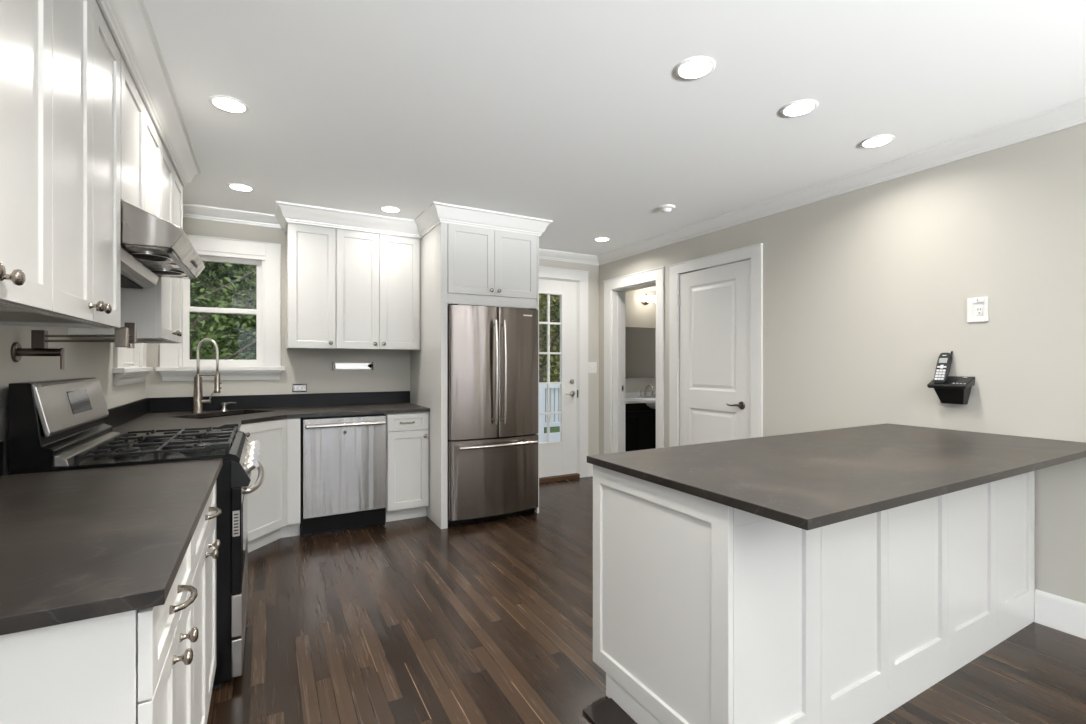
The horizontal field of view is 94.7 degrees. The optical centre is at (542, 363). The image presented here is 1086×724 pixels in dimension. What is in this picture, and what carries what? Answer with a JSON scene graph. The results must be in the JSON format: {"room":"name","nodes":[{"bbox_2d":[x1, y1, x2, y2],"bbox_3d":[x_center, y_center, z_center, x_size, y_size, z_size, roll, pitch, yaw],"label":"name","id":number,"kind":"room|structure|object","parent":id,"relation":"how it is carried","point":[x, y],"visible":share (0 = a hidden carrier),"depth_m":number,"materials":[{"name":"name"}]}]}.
{"room":"kitchen","nodes":[
{"label":"kitchen","id":0,"kind":"room"},
{"bbox_2d":[0,326,145,474],"bbox_3d":[-2.049,0.035,1.905,0.170,2.500,4.120,0,0,-29],"label":"wall","id":1,"kind":"structure","parent":0,"point":[81,359],"depth_m":2.14,"materials":[{"name":"grey paint"}]},
{"bbox_2d":[0,442,2,475],"bbox_3d":[-1.483,0.315,1.087,0.020,0.112,1.295,0,0,-29],"label":"backsplash","id":2,"kind":"structure","parent":1,"relation":"attached to","point":[1,443],"depth_m":1.65,"materials":[{"name":"black stone"}]},
{"bbox_2d":[0,0,51,311],"bbox_3d":[-1.072,-0.608,0.708,0.374,0.975,0.920,0,0,-29],"label":"upper cabinet","id":3,"kind":"object","parent":1,"relation":"attached to","point":[25,25],"visible":1,"depth_m":1.07,"materials":[{"name":"white paint"}]},
{"bbox_2d":[0,0,120,328],"bbox_3d":[-1.452,-0.608,1.392,0.374,0.975,0.645,0,0,-29],"label":"upper cabinet","id":4,"kind":"object","parent":1,"relation":"attached to","point":[86,57],"visible":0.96,"depth_m":1.42,"materials":[{"name":"white paint"}]},
{"bbox_2d":[10,322,136,369],"bbox_3d":[-1.699,-0.067,1.806,0.345,0.180,0.213,0,0,-29],"label":"pot filler","id":5,"kind":"object","parent":1,"relation":"attached to","point":[126,336],"visible":0.98,"depth_m":1.80,"materials":[{"name":"silver metal"}]},
{"bbox_2d":[68,141,182,343],"bbox_3d":[-2.162,-0.608,2.668,0.374,0.975,0.725,0,0,-29],"label":"upper cabinet","id":6,"kind":"object","parent":1,"relation":"attached to","point":[157,311],"visible":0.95,"depth_m":2.55,"materials":[{"name":"white paint"}]},
{"bbox_2d":[97,0,281,228],"bbox_3d":[-1.564,-1.150,2.171,0.935,0.130,4.126,0,0,-29],"label":"crown molding","id":7,"kind":"structure","parent":6,"relation":"attached to","point":[129,22],"depth_m":2.13,"materials":[{"name":"white paint"}]},
{"bbox_2d":[104,398,148,427],"bbox_3d":[-2.567,0.315,3.037,0.020,0.112,1.632,0,0,-29],"label":"backsplash","id":8,"kind":"structure","parent":1,"relation":"attached to","point":[119,415],"depth_m":3.13,"materials":[{"name":"black stone"}]},
{"bbox_2d":[113,343,152,385],"bbox_3d":[-2.776,-0.430,3.280,0.215,1.130,0.868,0,0,-29],"label":"window","id":9,"kind":"structure","parent":1,"relation":"in","point":[124,374],"depth_m":3.23,"materials":[{"name":"white paint"}]},
{"bbox_2d":[123,347,133,363],"bbox_3d":[-2.752,-0.424,3.287,0.012,0.861,0.510,0,0,-29],"label":"roller shade","id":10,"kind":"object","parent":9,"relation":"attached to","point":[128,353],"visible":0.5,"depth_m":3.38,"materials":[{"name":"white fabric"}]},
{"bbox_2d":[121,56,160,217],"bbox_3d":[-1.812,-0.835,2.005,0.340,0.520,0.771,0,0,-29],"label":"upper cabinet","id":11,"kind":"object","parent":1,"relation":"attached to","point":[140,140],"visible":0.3,"depth_m":2.01,"materials":[{"name":"white paint"}]},
{"bbox_2d":[121,200,204,288],"bbox_3d":[-1.732,-0.461,2.047,0.515,0.224,0.762,0,0,-29],"label":"range hood","id":12,"kind":"object","parent":11,"relation":"attached to","point":[152,247],"visible":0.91,"depth_m":1.88,"materials":[{"name":"silver metal"}]},
{"bbox_2d":[121,247,158,288],"bbox_3d":[-1.798,-0.383,1.989,0.329,0.067,0.720,0,0,-29],"label":"tray","id":13,"kind":"object","parent":12,"relation":"on","point":[136,272],"depth_m":2.07,"materials":[{"name":"silver metal"}]},
{"bbox_2d":[131,254,167,259],"bbox_3d":[-1.531,-0.412,1.941,0.120,0.006,0.120,0,0,-29],"label":"fan grille","id":14,"kind":"object","parent":12,"relation":"attached to","point":[133,256],"depth_m":1.93,"materials":[{"name":"black"}]},
{"bbox_2d":[151,270,180,274],"bbox_3d":[-1.715,-0.412,2.273,0.120,0.006,0.120,0,0,-29],"label":"fan grille","id":15,"kind":"object","parent":12,"relation":"attached to","point":[159,272],"depth_m":2.26,"materials":[{"name":"black"}]},
{"bbox_2d":[146,217,598,473],"bbox_3d":[-1.209,0.035,4.820,4.470,2.500,0.160,0,0,-29],"label":"wall","id":16,"kind":"structure","parent":0,"point":[311,367],"depth_m":4.35,"materials":[{"name":"grey paint"}]},
{"bbox_2d":[156,234,284,380],"bbox_3d":[-2.567,-0.430,4.033,0.857,1.130,0.215,0,0,-29],"label":"window","id":17,"kind":"structure","parent":16,"relation":"in","point":[176,364],"depth_m":4.06,"materials":[{"name":"white paint"}]},
{"bbox_2d":[149,391,409,412],"bbox_3d":[-2.099,0.315,4.220,1.947,0.112,0.020,0,0,-29],"label":"backsplash","id":18,"kind":"structure","parent":16,"relation":"attached to","point":[163,404],"depth_m":4.16,"materials":[{"name":"black stone"}]},
{"bbox_2d":[292,384,306,391],"bbox_3d":[-2.066,0.210,4.245,0.114,0.070,0.012,0,0,-29],"label":"outlet cover","id":19,"kind":"object","parent":16,"relation":"attached to","point":[295,387],"visible":1,"depth_m":4.24,"materials":[{"name":"silver metal"}]},
{"bbox_2d":[295,386,303,389],"bbox_3d":[-2.064,0.210,4.241,0.070,0.030,0.003,0,0,-29],"label":"receptacle","id":20,"kind":"object","parent":19,"relation":"attached to","point":[296,387],"depth_m":4.24,"materials":[{"name":"grey plastic"}]},
{"bbox_2d":[286,222,335,349],"bbox_3d":[-1.901,-0.606,4.092,0.343,0.978,0.429,0,0,-29],"label":"upper cabinet","id":21,"kind":"object","parent":16,"relation":"attached to","point":[310,249],"visible":1,"depth_m":3.94,"materials":[{"name":"white paint"}]},
{"bbox_2d":[275,201,420,238],"bbox_3d":[-1.625,-1.150,4.219,1.121,0.130,0.486,0,0,-29],"label":"crown molding","id":22,"kind":"structure","parent":21,"relation":"attached to","point":[285,212],"depth_m":4.01,"materials":[{"name":"white paint"}]},
{"bbox_2d":[332,362,374,369],"bbox_3d":[-1.680,0.024,4.438,0.352,0.074,0.050,0,0,-29],"label":"paper towel holder","id":23,"kind":"object","parent":16,"relation":"attached to","point":[337,365],"visible":1,"depth_m":4.44,"materials":[{"name":"grey metal"}]},
{"bbox_2d":[332,228,420,350],"bbox_3d":[-1.450,-0.606,4.343,0.689,0.978,0.429,0,0,-29],"label":"upper cabinet","id":24,"kind":"object","parent":16,"relation":"attached to","point":[378,276],"visible":0.9,"depth_m":4.17,"materials":[{"name":"white paint"}]},
{"bbox_2d":[414,201,552,237],"bbox_3d":[-0.622,-1.153,4.459,1.037,0.125,1.041,0,0,-29],"label":"crown molding","id":25,"kind":"structure","parent":16,"relation":"attached to","point":[436,213],"depth_m":4.02,"materials":[{"name":"white paint"}]},
{"bbox_2d":[539,266,588,482],"bbox_3d":[-0.021,0.122,5.450,1.148,2.325,0.192,0,0,-29],"label":"door","id":26,"kind":"structure","parent":16,"relation":"in","point":[558,460],"depth_m":5.58,"materials":[{"name":"white paint"}]},
{"bbox_2d":[539,248,598,264],"bbox_3d":[0.094,-1.171,5.403,1.305,0.088,0.086,0,0,-29],"label":"crown molding","id":27,"kind":"structure","parent":16,"relation":"attached to","point":[548,254],"depth_m":5.50,"materials":[{"name":"white paint"}]},
{"bbox_2d":[588,463,592,476],"bbox_3d":[0.603,1.206,5.667,0.160,0.158,0.120,0,0,-29],"label":"baseboard","id":28,"kind":"structure","parent":16,"relation":"attached to","point":[590,466],"depth_m":5.68,"materials":[{"name":"white paint"}]},
{"bbox_2d":[588,362,596,372],"bbox_3d":[0.568,0.048,5.706,0.118,0.125,0.018,0,0,-29],"label":"light switch","id":29,"kind":"object","parent":16,"relation":"attached to","point":[592,366],"visible":1,"depth_m":5.71,"materials":[{"name":"white plastic"}]},
{"bbox_2d":[96,0,1085,255],"bbox_3d":[1.553,-1.255,-0.149,4.470,0.080,11.530,0,0,-29],"label":"ceiling","id":30,"kind":"structure","parent":0,"point":[577,115],"depth_m":2.23,"materials":[{"name":"white paint"}]},
{"bbox_2d":[209,95,248,113],"bbox_3d":[-1.471,-1.210,2.344,0.160,0.009,0.160,0,0,-29],"label":"recessed light","id":31,"kind":"object","parent":30,"relation":"in","point":[225,103],"visible":1,"depth_m":2.33,"materials":[{"name":"white paint"}]},
{"bbox_2d":[227,183,253,191],"bbox_3d":[-2.081,-1.210,3.445,0.160,0.009,0.160,0,0,-29],"label":"recessed light","id":32,"kind":"object","parent":30,"relation":"in","point":[236,186],"visible":1,"depth_m":3.43,"materials":[{"name":"white paint"}]},
{"bbox_2d":[380,206,400,212],"bbox_3d":[-1.200,-1.210,3.937,0.160,0.009,0.160,0,0,-29],"label":"recessed light","id":33,"kind":"object","parent":30,"relation":"in","point":[391,209],"visible":1,"depth_m":3.92,"materials":[{"name":"white paint"}]},
{"bbox_2d":[594,237,609,241],"bbox_3d":[0.577,-1.210,4.887,0.160,0.009,0.160,0,0,-29],"label":"recessed light","id":34,"kind":"object","parent":30,"relation":"in","point":[600,239],"visible":1,"depth_m":4.87,"materials":[{"name":"white paint"}]},
{"bbox_2d":[659,204,674,212],"bbox_3d":[0.964,-1.194,3.887,0.124,0.043,0.124,0,0,-29],"label":"smoke detector","id":35,"kind":"object","parent":30,"relation":"attached to","point":[665,208],"visible":1,"depth_m":3.86,"materials":[{"name":"white plastic"}]},
{"bbox_2d":[675,56,715,79],"bbox_3d":[0.625,-1.210,2.057,0.160,0.009,0.160,0,0,-29],"label":"recessed light","id":36,"kind":"object","parent":30,"relation":"in","point":[693,68],"visible":1,"depth_m":2.04,"materials":[{"name":"white paint"}]},
{"bbox_2d":[780,99,817,116],"bbox_3d":[1.218,-1.210,2.380,0.160,0.009,0.160,0,0,-29],"label":"recessed light","id":37,"kind":"object","parent":30,"relation":"in","point":[800,107],"visible":1,"depth_m":2.37,"materials":[{"name":"white paint"}]},
{"bbox_2d":[860,135,894,147],"bbox_3d":[1.825,-1.210,2.733,0.160,0.009,0.160,0,0,-29],"label":"recessed light","id":38,"kind":"object","parent":30,"relation":"in","point":[880,140],"visible":1,"depth_m":2.72,"materials":[{"name":"white paint"}]},
{"bbox_2d":[625,290,655,392],"bbox_3d":[1.425,0.115,6.822,2.080,2.340,0.100,0,0,-29],"label":"wall","id":39,"kind":"structure","parent":0,"point":[637,314],"depth_m":6.68,"materials":[{"name":"grey paint"}]},
{"bbox_2d":[625,327,655,378],"bbox_3d":[1.400,-0.139,6.743,1.000,0.682,0.011,0,0,-29],"label":"bathroom mirror","id":40,"kind":"object","parent":39,"relation":"attached to","point":[640,343],"visible":0.43,"depth_m":6.69,"materials":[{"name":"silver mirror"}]},
{"bbox_2d":[638,294,655,304],"bbox_3d":[1.407,-0.860,6.668,0.364,0.150,0.152,0,0,-29],"label":"sconce","id":41,"kind":"object","parent":39,"relation":"attached to","point":[644,299],"visible":0.86,"depth_m":6.61,"materials":[{"name":"white glass"}]},
{"bbox_2d":[638,286,655,290],"bbox_3d":[1.464,-1.020,6.752,2.080,0.070,0.060,0,0,-29],"label":"crown molding","id":42,"kind":"structure","parent":39,"relation":"attached to","point":[653,288],"depth_m":6.75,"materials":[{"name":"white paint"}]},
{"bbox_2d":[207,476,1085,723],"bbox_3d":[1.492,1.315,-0.183,4.330,0.060,11.530,0,0,-29],"label":"floor","id":43,"kind":"structure","parent":0,"point":[412,620],"depth_m":2.31,"materials":[{"name":"brown wood"}]},
{"bbox_2d":[0,537,198,723],"bbox_3d":[-1.038,0.843,0.939,0.652,0.885,0.550,0,0,-29],"label":"base cabinet","id":44,"kind":"object","parent":43,"relation":"on","point":[135,666],"visible":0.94,"depth_m":0.81,"materials":[{"name":"white paint"}]},
{"bbox_2d":[0,458,222,634],"bbox_3d":[-1.215,0.385,1.236,0.633,0.027,1.295,0,0,-29],"label":"countertop","id":45,"kind":"structure","parent":44,"relation":"on","point":[80,544],"depth_m":1.07,"materials":[{"name":"grey stone"}]},
{"bbox_2d":[8,378,264,688],"bbox_3d":[-1.641,0.676,2.179,0.748,1.218,0.764,0,0,-29],"label":"range","id":46,"kind":"object","parent":43,"relation":"on","point":[54,425],"visible":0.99,"depth_m":1.97,"materials":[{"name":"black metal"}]},
{"bbox_2d":[52,431,245,470],"bbox_3d":[-1.630,0.377,2.185,0.554,0.044,0.764,0,0,-29],"label":"cooktop","id":47,"kind":"object","parent":46,"relation":"in","point":[234,457],"depth_m":1.96,"materials":[{"name":"black metal"}]},
{"bbox_2d":[193,482,221,723],"bbox_3d":[-1.345,0.843,1.491,0.652,0.885,0.711,0,0,-29],"label":"base cabinet","id":48,"kind":"object","parent":43,"relation":"on","point":[205,544],"visible":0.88,"depth_m":1.58,"materials":[{"name":"white paint"}]},
{"bbox_2d":[239,418,299,552],"bbox_3d":[-2.137,0.843,3.279,1.005,0.885,1.625,0,0,-29],"label":"base cabinet","id":49,"kind":"object","parent":43,"relation":"on","point":[273,509],"visible":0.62,"depth_m":3.53,"materials":[{"name":"white paint"}]},
{"bbox_2d":[113,403,429,436],"bbox_3d":[-1.716,0.385,3.510,1.967,0.027,1.632,0,0,-29],"label":"countertop","id":50,"kind":"structure","parent":49,"relation":"on","point":[162,420],"depth_m":3.62,"materials":[{"name":"grey stone"}]},
{"bbox_2d":[192,338,221,412],"bbox_3d":[-2.514,0.090,3.741,0.196,0.561,0.071,0,0,-7],"label":"kitchen faucet","id":51,"kind":"object","parent":50,"relation":"on","point":[198,401],"visible":1,"depth_m":3.73,"materials":[{"name":"silver metal"}]},
{"bbox_2d":[195,413,250,418],"bbox_3d":[-2.341,0.497,3.671,0.354,0.196,0.609,0,0,20],"label":"sink","id":52,"kind":"object","parent":50,"relation":"in","point":[239,413],"visible":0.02,"depth_m":3.83,"materials":[{"name":"black"}]},
{"bbox_2d":[221,402,235,411],"bbox_3d":[-2.422,0.334,3.844,0.118,0.074,0.048,0,0,14],"label":"soap dispenser","id":53,"kind":"object","parent":50,"relation":"on","point":[224,404],"visible":1,"depth_m":3.84,"materials":[{"name":"grey metal"}]},
{"bbox_2d":[300,414,385,536],"bbox_3d":[-1.630,0.845,4.038,0.602,0.880,0.678,0,0,-29],"label":"dishwasher","id":54,"kind":"object","parent":43,"relation":"on","point":[343,458],"visible":0.98,"depth_m":3.79,"materials":[{"name":"silver metal"}]},
{"bbox_2d":[386,412,428,521],"bbox_3d":[-1.236,0.843,4.314,0.342,0.885,0.692,0,0,-29],"label":"base cabinet","id":55,"kind":"object","parent":43,"relation":"on","point":[407,434],"visible":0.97,"depth_m":4.05,"materials":[{"name":"white paint"}]},
{"bbox_2d":[410,223,538,528],"bbox_3d":[-0.634,0.050,4.480,0.865,2.470,0.989,0,0,-29],"label":"refrigerator surround","id":56,"kind":"object","parent":43,"relation":"on","point":[461,265],"visible":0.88,"depth_m":4.06,"materials":[{"name":"white paint"}]},
{"bbox_2d":[448,303,538,526],"bbox_3d":[-0.563,0.410,4.388,0.780,1.750,0.982,0,0,-29],"label":"refrigerator","id":57,"kind":"object","parent":43,"relation":"on","point":[493,441],"visible":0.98,"depth_m":3.98,"materials":[{"name":"silver metal"}]},
{"bbox_2d":[582,698,636,723],"bbox_3d":[0.356,1.279,1.594,0.132,0.012,0.640,0,0,-29],"label":"floor strip","id":58,"kind":"object","parent":43,"relation":"on","point":[607,711],"visible":1,"depth_m":1.82,"materials":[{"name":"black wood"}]},
{"bbox_2d":[593,465,1034,723],"bbox_3d":[1.319,0.842,2.265,2.206,0.887,0.707,0,0,-29],"label":"kitchen island","id":59,"kind":"object","parent":43,"relation":"on","point":[705,611],"visible":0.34,"depth_m":1.74,"materials":[{"name":"white paint"}]},
{"bbox_2d":[587,423,1085,529],"bbox_3d":[1.377,0.385,2.139,2.231,0.027,0.935,0,0,-29],"label":"island countertop","id":60,"kind":"structure","parent":59,"relation":"on","point":[814,479],"depth_m":1.81,"materials":[{"name":"grey stone"}]},
{"bbox_2d":[599,123,1085,603],"bbox_3d":[3.439,0.035,0.893,0.160,2.500,11.220,0,0,-29],"label":"wall","id":61,"kind":"structure","parent":0,"point":[865,289],"depth_m":2.85,"materials":[{"name":"grey paint"}]},
{"bbox_2d":[603,266,664,453],"bbox_3d":[1.000,0.177,5.267,0.203,2.215,0.963,0,0,-29],"label":"door frame","id":62,"kind":"structure","parent":61,"relation":"in","point":[614,294],"depth_m":5.54,"materials":[{"name":"white paint"}]},
{"bbox_2d":[668,243,762,446],"bbox_3d":[1.448,0.180,4.295,0.094,2.210,1.011,0,0,-29],"label":"door","id":63,"kind":"structure","parent":61,"relation":"in","point":[721,307],"depth_m":4.26,"materials":[{"name":"white paint"}]},
{"bbox_2d":[597,97,1085,264],"bbox_3d":[3.332,-1.171,0.834,0.086,0.088,11.220,0,0,-29],"label":"crown molding","id":64,"kind":"structure","parent":61,"relation":"attached to","point":[1073,113],"depth_m":3.03,"materials":[{"name":"white paint"}]},
{"bbox_2d":[927,376,974,403],"bbox_3d":[2.243,0.149,2.748,0.129,0.153,0.179,0,0,-29],"label":"dock","id":65,"kind":"object","parent":61,"relation":"attached to","point":[957,389],"visible":0.98,"depth_m":2.72,"materials":[{"name":"black plastic"}]},
{"bbox_2d":[934,351,952,382],"bbox_3d":[2.229,0.025,2.786,0.102,0.187,0.061,0,0,-29],"label":"telephone handset","id":66,"kind":"object","parent":65,"relation":"on","point":[943,366],"visible":1,"depth_m":2.77,"materials":[{"name":"black plastic"}]},
{"bbox_2d":[967,296,987,321],"bbox_3d":[2.342,-0.289,2.694,0.009,0.132,0.090,0,0,-29],"label":"wall outlet","id":67,"kind":"object","parent":61,"relation":"attached to","point":[977,308],"visible":1,"depth_m":2.69,"materials":[{"name":"white plastic"}]},
{"bbox_2d":[976,306,982,314],"bbox_3d":[2.346,-0.282,2.688,0.003,0.045,0.030,0,0,-29],"label":"receptacle","id":68,"kind":"object","parent":67,"relation":"attached to","point":[979,309],"depth_m":2.69,"materials":[{"name":"white plastic"}]},
{"bbox_2d":[1034,589,1085,638],"bbox_3d":[4.267,1.206,-0.783,0.022,0.158,7.485,0,0,-29],"label":"baseboard","id":69,"kind":"structure","parent":61,"relation":"attached to","point":[1053,611],"depth_m":2.40,"materials":[{"name":"white paint"}]},
{"bbox_3d":[1.855,1.315,5.905,2.220,0.060,1.920,0,0,-29],"label":"floor","id":70,"kind":"structure","parent":0,"visible":0},
{"bbox_2d":[625,403,655,451],"bbox_3d":[1.290,0.885,6.426,1.300,0.800,0.455,0,0,-29],"label":"bathroom vanity","id":71,"kind":"object","parent":70,"relation":"on","point":[640,419],"visible":0.18,"depth_m":6.11,"materials":[{"name":"black"}]},
{"bbox_2d":[625,392,655,408],"bbox_3d":[1.324,0.489,6.366,1.380,0.208,0.591,0,0,-29],"label":"sink","id":72,"kind":"object","parent":71,"relation":"in","point":[631,397],"visible":0.23,"depth_m":6.28,"materials":[{"name":"white ceramic"}]},
{"bbox_2d":[625,396,655,403],"bbox_3d":[1.324,0.466,6.366,1.380,0.037,0.591,0,0,-29],"label":"countertop","id":73,"kind":"structure","parent":71,"relation":"on","point":[628,400],"depth_m":6.08,"materials":[{"name":"white stone"}]},
{"bbox_2d":[639,385,655,397],"bbox_3d":[1.387,0.363,6.540,0.308,0.170,0.182,0,0,-29],"label":"bathroom faucet","id":74,"kind":"object","parent":73,"relation":"on","point":[647,386],"visible":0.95,"depth_m":6.57,"materials":[{"name":"silver metal"}]},
{"label":"outside","id":75,"kind":"structure","parent":0,"visible":0},
{"bbox_3d":[0.210,1.375,6.518,4.300,0.140,1.410,0,0,-29],"label":"deck","id":76,"kind":"object","parent":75,"visible":0},
{"bbox_2d":[539,384,559,442],"bbox_3d":[-0.082,0.795,7.042,4.100,1.020,0.110,0,0,-29],"label":"deck railing","id":77,"kind":"object","parent":76,"relation":"on","point":[554,422],"visible":0.05,"depth_m":7.13,"materials":[{"name":"white wood"}]},
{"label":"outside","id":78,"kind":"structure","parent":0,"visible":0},
{"bbox_2d":[545,403,559,432],"bbox_3d":[-5.268,1.985,13.593,32.000,0.400,19.120,0,0,-29],"label":"ground","id":79,"kind":"structure","parent":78,"point":[556,428],"depth_m":13.69,"materials":[{"name":"green"}]},
{"bbox_2d":[190,261,256,359],"bbox_3d":[-5.710,-1.185,7.313,4.404,5.946,4.554,0,0,25],"label":"tree","id":80,"kind":"object","parent":79,"relation":"on","point":[193,327],"visible":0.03,"depth_m":7.27,"materials":[{"name":"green plant"}]},
{"bbox_2d":[190,263,256,359],"bbox_3d":[-4.985,-1.716,8.934,4.434,7.009,5.329,0,0,-29],"label":"tree","id":81,"kind":"object","parent":79,"relation":"on","point":[244,342],"visible":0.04,"depth_m":8.85,"materials":[{"name":"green plant"}]},
{"bbox_2d":[190,262,256,359],"bbox_3d":[-7.268,-2.679,11.991,7.401,8.937,6.717,0,0,-29],"label":"tree","id":82,"kind":"object","parent":79,"relation":"on","point":[225,273],"visible":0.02,"depth_m":11.31,"materials":[{"name":"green plant"}]},
{"bbox_2d":[190,262,256,359],"bbox_3d":[-8.261,-2.304,9.389,4.923,8.186,7.095,0,0,41],"label":"tree","id":83,"kind":"object","parent":79,"relation":"on","point":[202,277],"visible":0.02,"depth_m":10.28,"materials":[{"name":"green plant"}]},
{"bbox_2d":[190,268,559,400],"bbox_3d":[-7.619,-1.769,17.823,30.000,7.552,2.441,0,0,-29],"label":"hedge","id":84,"kind":"object","parent":79,"relation":"on","point":[208,268],"visible":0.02,"depth_m":16.09,"materials":[{"name":"green plant"}]},
{"bbox_2d":[539,294,559,432],"bbox_3d":[0.137,-1.663,10.872,5.372,6.905,6.006,0,0,-29],"label":"tree","id":85,"kind":"object","parent":79,"relation":"on","point":[555,336],"visible":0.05,"depth_m":10.02,"materials":[{"name":"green plant"}]},
{"bbox_2d":[541,298,559,422],"bbox_3d":[0.218,-2.871,14.720,7.092,9.322,6.376,0,0,13],"label":"tree","id":86,"kind":"object","parent":79,"relation":"on","point":[551,309],"visible":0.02,"depth_m":14.65,"materials":[{"name":"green plant"}]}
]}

